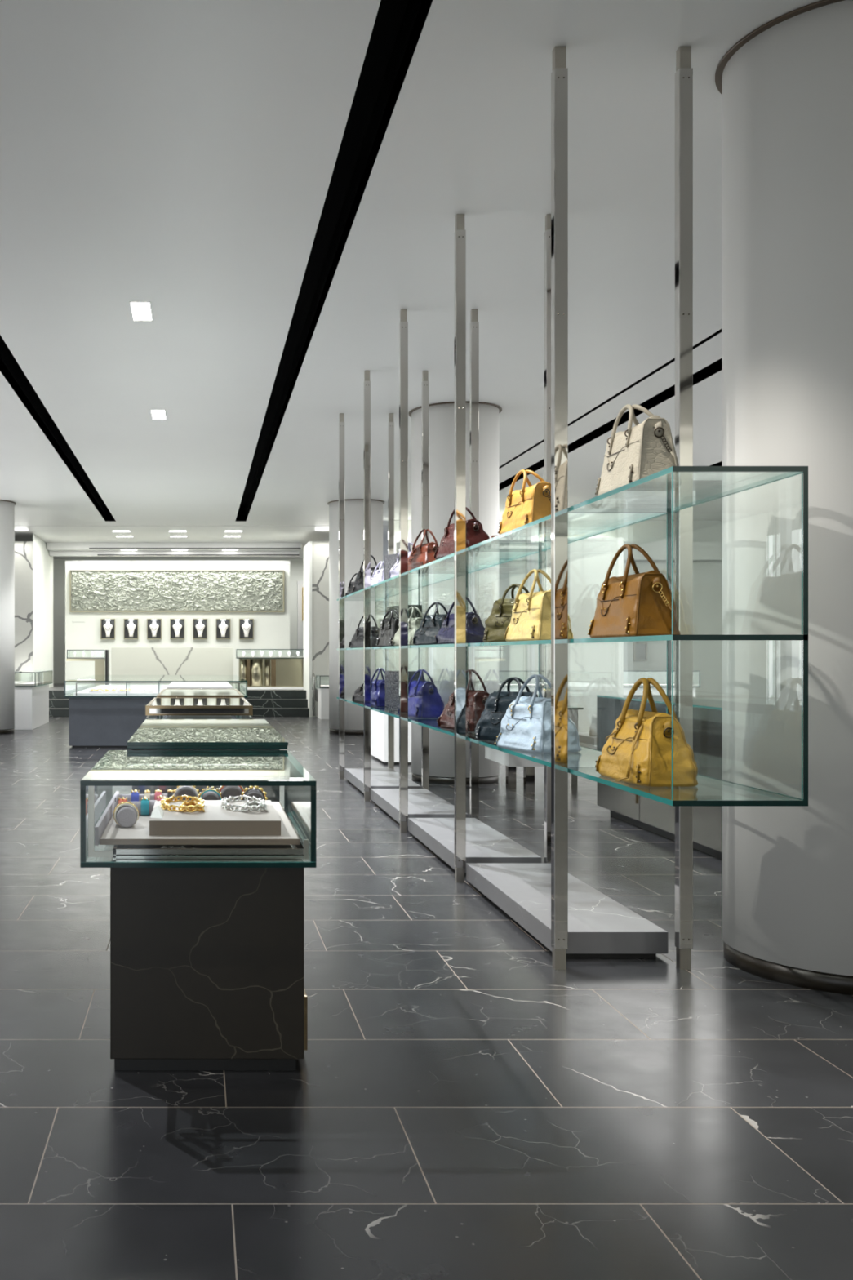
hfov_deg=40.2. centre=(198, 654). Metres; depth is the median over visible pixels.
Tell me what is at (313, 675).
handrail
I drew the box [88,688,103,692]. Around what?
tray
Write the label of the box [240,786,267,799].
bracelet
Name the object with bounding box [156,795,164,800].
bracelet
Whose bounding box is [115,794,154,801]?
cushion
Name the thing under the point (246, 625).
bust
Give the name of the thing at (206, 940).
showcase
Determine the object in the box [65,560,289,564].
trim
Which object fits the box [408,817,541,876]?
stone plinth
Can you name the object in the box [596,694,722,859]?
display cabinet
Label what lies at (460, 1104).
floor
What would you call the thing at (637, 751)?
handbag
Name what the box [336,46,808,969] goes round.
shelving rack
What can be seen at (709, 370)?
trim
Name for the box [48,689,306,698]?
stair step
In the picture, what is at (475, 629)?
handbag
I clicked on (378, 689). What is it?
handbag
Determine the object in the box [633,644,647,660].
display niche
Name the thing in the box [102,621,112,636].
bust
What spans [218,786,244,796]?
bracelet
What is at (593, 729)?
handbag
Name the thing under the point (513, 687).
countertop
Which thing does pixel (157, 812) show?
wedge
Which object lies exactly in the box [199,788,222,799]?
bracelet
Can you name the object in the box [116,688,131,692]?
tray
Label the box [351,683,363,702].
handbag
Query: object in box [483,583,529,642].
handbag
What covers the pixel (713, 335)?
trim
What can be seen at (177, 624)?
bust
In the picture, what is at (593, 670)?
wall partition
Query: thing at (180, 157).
ceiling
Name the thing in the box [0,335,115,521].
trim
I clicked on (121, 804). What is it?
bracelet
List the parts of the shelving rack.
post, shelf, shelf, shelf, post, shelf, pane, shelf, post, shelf, pane, post, shelf, shelf, post, pane, shelf, post, shelf, shelf, post, pane, shelf, shelf, post, post, shelf, pane, post, shelf, shelf, shelf, pane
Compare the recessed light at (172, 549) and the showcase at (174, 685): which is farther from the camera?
the recessed light at (172, 549)
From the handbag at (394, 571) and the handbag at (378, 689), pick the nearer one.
the handbag at (394, 571)
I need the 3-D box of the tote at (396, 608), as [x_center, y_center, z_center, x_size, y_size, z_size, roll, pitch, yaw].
[1.760,-0.240,9.620,0.165,0.352,0.424,0,0,-11]
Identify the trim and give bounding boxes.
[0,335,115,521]
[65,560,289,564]
[88,547,301,555]
[395,542,722,563]
[499,328,722,467]
[499,357,722,489]
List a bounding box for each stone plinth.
[344,768,421,798]
[370,788,468,829]
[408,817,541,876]
[466,862,668,957]
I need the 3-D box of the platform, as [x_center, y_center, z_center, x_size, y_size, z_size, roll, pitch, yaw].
[-0.400,0.885,27.090,8.000,0.230,5.820,0,0,0]
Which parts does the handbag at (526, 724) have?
handle, handle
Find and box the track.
[235,0,432,521]
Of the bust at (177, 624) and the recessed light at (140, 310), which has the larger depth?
the bust at (177, 624)
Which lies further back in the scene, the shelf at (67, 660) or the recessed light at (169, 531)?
the shelf at (67, 660)
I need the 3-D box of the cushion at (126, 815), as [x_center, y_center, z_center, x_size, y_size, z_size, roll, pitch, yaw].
[-0.244,0.541,3.780,0.068,0.068,0.130,0,0,-7]
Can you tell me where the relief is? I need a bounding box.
[69,569,284,612]
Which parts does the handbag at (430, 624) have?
handle, handle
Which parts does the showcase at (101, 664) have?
glass, glass, glass, support leg, panel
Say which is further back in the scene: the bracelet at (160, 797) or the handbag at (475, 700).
the handbag at (475, 700)
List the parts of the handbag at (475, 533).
handle, handle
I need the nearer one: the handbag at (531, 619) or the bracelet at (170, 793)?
the bracelet at (170, 793)
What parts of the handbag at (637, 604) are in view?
handle, handle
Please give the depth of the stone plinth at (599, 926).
5.18 m
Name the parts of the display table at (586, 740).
leg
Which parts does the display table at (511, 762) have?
leg, leg, glass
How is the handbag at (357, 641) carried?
on the shelving rack
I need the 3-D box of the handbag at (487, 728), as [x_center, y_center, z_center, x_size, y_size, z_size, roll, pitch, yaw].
[1.717,0.298,6.116,0.377,0.348,0.259,0,0,41]
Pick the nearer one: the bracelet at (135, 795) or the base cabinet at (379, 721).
the bracelet at (135, 795)
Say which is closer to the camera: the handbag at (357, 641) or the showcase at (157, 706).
the showcase at (157, 706)
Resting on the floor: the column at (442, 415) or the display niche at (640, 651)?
the column at (442, 415)
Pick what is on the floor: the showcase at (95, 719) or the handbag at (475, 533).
the showcase at (95, 719)
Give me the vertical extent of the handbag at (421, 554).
0.317 m
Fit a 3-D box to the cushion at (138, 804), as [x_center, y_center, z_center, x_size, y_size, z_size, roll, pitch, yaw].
[-0.225,0.551,4.020,0.150,0.048,0.048,0,0,0]
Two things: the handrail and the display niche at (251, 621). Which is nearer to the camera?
the handrail
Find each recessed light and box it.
[112,530,129,532]
[120,549,136,551]
[129,301,152,320]
[151,409,166,419]
[168,530,186,532]
[172,549,186,551]
[222,549,237,551]
[225,530,242,532]
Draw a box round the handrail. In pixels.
[312,673,315,716]
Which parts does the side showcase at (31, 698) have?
glass, glass, glass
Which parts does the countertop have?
glass, glass, glass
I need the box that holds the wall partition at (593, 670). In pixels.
[568,537,623,732]
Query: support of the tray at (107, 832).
on the showcase at (206, 940)
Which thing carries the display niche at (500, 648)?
attached to the wall at (707, 577)
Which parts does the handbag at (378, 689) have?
handle, handle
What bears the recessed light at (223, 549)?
in the ceiling at (55, 549)
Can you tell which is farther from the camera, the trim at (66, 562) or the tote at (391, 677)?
the trim at (66, 562)
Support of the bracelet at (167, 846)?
on the showcase at (206, 940)
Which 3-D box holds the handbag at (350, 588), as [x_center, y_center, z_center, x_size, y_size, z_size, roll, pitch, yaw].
[1.702,-0.737,11.969,0.182,0.258,0.338,0,0,-17]
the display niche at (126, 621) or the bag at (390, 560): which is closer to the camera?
the bag at (390, 560)
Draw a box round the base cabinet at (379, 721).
[370,709,411,762]
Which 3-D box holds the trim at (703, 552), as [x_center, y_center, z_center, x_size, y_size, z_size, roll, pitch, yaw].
[6.810,-1.875,20.750,6.380,0.350,0.500,0,0,0]
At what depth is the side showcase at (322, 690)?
22.42 m
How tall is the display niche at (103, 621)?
0.485 m
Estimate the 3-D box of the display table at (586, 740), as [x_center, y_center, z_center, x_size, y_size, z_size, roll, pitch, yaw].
[4.140,1.030,10.375,1.120,0.540,1.250,0,0,0]
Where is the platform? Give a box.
[48,683,303,689]
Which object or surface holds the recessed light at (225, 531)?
in the ceiling at (302, 535)
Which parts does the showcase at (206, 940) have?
rail, glass, glass, glass, mirror drawer, drawer, rail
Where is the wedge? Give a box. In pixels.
[150,804,163,818]
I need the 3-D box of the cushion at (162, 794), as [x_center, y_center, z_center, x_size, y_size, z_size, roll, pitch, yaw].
[-0.135,0.549,4.210,0.100,0.052,0.052,0,0,0]
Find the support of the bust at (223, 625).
in the display niche at (218, 621)
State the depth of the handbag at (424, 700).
8.33 m
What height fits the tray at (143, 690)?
0.051 m
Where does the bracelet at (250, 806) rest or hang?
on the block
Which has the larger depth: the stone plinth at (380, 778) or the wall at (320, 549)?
the wall at (320, 549)
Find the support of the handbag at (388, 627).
on the shelving rack
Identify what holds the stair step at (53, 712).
on the floor
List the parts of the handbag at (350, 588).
handle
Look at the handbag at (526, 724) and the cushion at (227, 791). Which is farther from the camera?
the handbag at (526, 724)
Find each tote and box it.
[384,671,423,711]
[386,604,422,618]
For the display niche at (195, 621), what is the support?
attached to the wall at (271, 629)
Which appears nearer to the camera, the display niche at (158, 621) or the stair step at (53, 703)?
the stair step at (53, 703)
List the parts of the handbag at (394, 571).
handle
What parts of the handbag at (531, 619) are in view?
handle, handle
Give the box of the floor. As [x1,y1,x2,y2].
[0,716,852,1279]
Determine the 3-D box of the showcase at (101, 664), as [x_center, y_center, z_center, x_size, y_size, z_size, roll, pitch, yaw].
[-2.490,0.334,25.360,0.940,0.868,0.720,0,0,0]
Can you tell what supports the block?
on the showcase at (206, 940)
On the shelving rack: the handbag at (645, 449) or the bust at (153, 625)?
the handbag at (645, 449)
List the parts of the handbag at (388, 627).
handle, handle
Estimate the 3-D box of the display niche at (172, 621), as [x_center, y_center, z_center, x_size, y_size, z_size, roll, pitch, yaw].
[-0.494,-0.593,26.439,0.340,0.485,0.119,0,0,0]
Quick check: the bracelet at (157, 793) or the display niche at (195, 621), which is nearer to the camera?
the bracelet at (157, 793)
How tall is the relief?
0.990 m
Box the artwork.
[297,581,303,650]
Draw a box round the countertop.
[499,670,700,697]
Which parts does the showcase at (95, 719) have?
glass, glass, glass, frame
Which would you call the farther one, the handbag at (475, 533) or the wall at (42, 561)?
the wall at (42, 561)
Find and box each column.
[0,499,16,733]
[327,498,384,734]
[408,401,502,785]
[715,0,852,995]
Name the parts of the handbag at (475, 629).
handle, handle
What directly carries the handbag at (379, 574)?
on the shelving rack
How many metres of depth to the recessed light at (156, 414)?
11.72 m
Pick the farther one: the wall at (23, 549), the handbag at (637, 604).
the wall at (23, 549)
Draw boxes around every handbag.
[344,573,357,595]
[348,614,379,648]
[351,555,378,592]
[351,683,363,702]
[370,561,384,586]
[371,667,385,706]
[376,609,399,646]
[388,542,415,577]
[391,606,423,645]
[397,669,444,718]
[408,528,439,570]
[412,602,448,644]
[434,506,489,559]
[434,596,484,644]
[436,669,489,732]
[474,676,537,741]
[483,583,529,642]
[494,674,582,753]
[497,469,551,534]
[503,568,573,641]
[587,543,680,638]
[589,713,596,735]
[595,404,681,495]
[595,677,697,786]
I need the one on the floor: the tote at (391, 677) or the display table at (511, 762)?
the display table at (511, 762)
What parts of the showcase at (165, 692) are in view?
glass, glass, frame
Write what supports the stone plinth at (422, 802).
on the floor
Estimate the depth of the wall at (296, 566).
29.50 m
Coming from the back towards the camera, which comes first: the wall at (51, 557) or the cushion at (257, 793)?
the wall at (51, 557)
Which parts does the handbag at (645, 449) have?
handle, handle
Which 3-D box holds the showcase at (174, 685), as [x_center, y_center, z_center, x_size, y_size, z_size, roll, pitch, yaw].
[0.015,0.805,11.650,0.660,0.990,1.900,0,0,0]
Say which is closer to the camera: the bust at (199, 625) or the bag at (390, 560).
the bag at (390, 560)
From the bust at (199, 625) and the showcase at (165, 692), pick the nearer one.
the showcase at (165, 692)
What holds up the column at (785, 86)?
on the floor
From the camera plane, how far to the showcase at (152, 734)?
4.75 m
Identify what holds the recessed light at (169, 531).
in the ceiling at (302, 535)
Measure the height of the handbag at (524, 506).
0.313 m
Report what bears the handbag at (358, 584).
on the shelving rack
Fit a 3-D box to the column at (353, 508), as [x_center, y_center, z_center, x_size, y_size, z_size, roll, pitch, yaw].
[2.610,-0.603,18.600,0.940,3.805,0.940,0,0,0]
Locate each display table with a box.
[484,706,583,795]
[568,732,596,788]
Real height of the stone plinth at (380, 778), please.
0.118 m
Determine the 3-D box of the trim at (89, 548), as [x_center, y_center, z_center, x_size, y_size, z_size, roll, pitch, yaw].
[-0.075,-2.317,25.407,4.750,0.135,0.435,0,0,0]
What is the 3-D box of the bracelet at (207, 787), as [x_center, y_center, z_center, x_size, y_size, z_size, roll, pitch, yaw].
[0.045,0.537,4.180,0.092,0.091,0.020,0,0,0]
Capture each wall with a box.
[14,541,32,684]
[32,533,51,688]
[51,556,53,687]
[53,559,303,683]
[65,564,289,686]
[303,541,311,716]
[311,541,328,716]
[394,520,722,699]
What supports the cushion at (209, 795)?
on the showcase at (206, 940)
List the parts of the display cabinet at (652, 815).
door, handle, door, glass, glass, door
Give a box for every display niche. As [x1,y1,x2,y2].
[100,618,115,639]
[123,618,138,639]
[146,618,161,639]
[169,618,184,639]
[192,618,207,639]
[215,618,230,639]
[239,618,253,639]
[499,647,502,660]
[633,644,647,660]
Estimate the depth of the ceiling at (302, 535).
23.81 m
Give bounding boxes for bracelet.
[113,801,138,826]
[118,796,127,804]
[131,789,139,801]
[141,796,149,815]
[144,789,150,799]
[154,789,161,799]
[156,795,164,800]
[160,795,204,813]
[160,844,195,848]
[167,789,173,798]
[173,786,199,798]
[198,786,222,799]
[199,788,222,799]
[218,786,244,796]
[221,795,267,813]
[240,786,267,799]
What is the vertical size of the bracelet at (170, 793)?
0.070 m
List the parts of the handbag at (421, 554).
handle, handle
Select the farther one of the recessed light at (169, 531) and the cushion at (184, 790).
the recessed light at (169, 531)
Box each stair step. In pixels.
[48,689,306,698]
[48,698,307,707]
[48,707,309,716]
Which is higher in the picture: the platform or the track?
the track
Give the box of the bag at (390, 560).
[384,552,398,580]
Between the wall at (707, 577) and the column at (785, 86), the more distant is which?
the wall at (707, 577)
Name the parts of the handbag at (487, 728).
handle, handle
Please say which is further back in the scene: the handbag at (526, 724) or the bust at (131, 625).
the bust at (131, 625)
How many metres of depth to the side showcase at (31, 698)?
19.45 m
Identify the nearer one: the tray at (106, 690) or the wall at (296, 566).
the tray at (106, 690)
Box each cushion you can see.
[114,801,155,814]
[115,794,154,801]
[115,804,137,827]
[151,793,175,799]
[175,786,196,799]
[201,791,219,799]
[220,786,241,799]
[244,789,263,799]
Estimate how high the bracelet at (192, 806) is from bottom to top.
0.035 m
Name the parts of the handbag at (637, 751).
handle, handle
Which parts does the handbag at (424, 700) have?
handle, handle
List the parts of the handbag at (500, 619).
handle, handle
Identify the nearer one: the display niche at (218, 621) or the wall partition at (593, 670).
the wall partition at (593, 670)
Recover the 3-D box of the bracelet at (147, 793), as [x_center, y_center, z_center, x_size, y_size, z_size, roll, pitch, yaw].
[-0.190,0.542,4.200,0.020,0.070,0.064,0,0,0]
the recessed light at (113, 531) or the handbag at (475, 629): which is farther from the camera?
the recessed light at (113, 531)
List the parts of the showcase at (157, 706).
glass, glass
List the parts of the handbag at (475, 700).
handle, handle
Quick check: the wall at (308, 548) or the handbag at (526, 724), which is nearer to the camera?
the handbag at (526, 724)
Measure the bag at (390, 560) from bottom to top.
0.242 m
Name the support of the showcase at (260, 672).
on the platform
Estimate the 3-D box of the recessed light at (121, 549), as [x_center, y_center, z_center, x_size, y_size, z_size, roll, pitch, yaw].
[-1.570,-2.354,25.400,0.340,0.007,0.200,0,0,0]
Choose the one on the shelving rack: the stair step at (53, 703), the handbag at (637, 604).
the handbag at (637, 604)
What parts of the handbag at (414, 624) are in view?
handle, handle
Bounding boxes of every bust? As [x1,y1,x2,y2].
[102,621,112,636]
[126,621,135,636]
[149,621,159,636]
[172,621,182,636]
[195,621,204,636]
[218,621,227,636]
[241,621,251,636]
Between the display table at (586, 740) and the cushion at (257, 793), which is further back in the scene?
the display table at (586, 740)
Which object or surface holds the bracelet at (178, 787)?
on the cushion at (184, 790)
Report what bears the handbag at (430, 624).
on the shelving rack
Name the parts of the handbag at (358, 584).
handle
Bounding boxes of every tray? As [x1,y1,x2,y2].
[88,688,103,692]
[94,791,299,845]
[102,688,117,692]
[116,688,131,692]
[140,688,154,692]
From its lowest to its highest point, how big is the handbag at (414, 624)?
0.307 m
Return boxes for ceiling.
[0,0,821,525]
[14,525,387,559]
[46,542,300,556]
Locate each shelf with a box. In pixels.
[66,658,105,661]
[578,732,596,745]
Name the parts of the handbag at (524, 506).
handle, handle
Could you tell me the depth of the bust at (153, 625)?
26.41 m
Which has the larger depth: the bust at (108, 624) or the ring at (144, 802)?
the bust at (108, 624)
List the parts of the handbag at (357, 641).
handle, handle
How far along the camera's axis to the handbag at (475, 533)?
7.03 m
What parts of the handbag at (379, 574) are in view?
handle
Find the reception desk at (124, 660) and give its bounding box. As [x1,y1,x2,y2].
[111,647,233,686]
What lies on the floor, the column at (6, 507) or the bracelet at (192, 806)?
the column at (6, 507)
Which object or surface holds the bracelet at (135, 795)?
on the cushion at (128, 796)
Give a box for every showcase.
[13,670,52,729]
[63,675,247,747]
[66,649,109,685]
[80,750,315,1070]
[127,719,288,801]
[145,697,253,719]
[156,688,244,719]
[166,681,233,688]
[235,648,303,688]
[315,675,328,719]
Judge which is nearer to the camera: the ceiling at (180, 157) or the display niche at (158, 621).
the ceiling at (180, 157)
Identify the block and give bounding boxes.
[149,800,280,835]
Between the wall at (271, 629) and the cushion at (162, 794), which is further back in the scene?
the wall at (271, 629)
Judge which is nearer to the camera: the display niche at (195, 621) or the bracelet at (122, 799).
the bracelet at (122, 799)
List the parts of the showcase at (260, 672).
dark panel, glass, dark panel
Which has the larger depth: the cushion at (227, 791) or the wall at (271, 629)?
the wall at (271, 629)
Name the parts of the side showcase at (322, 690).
glass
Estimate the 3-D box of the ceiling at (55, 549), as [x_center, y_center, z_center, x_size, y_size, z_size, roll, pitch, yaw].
[-0.550,-2.377,25.525,5.700,0.255,0.650,0,0,0]

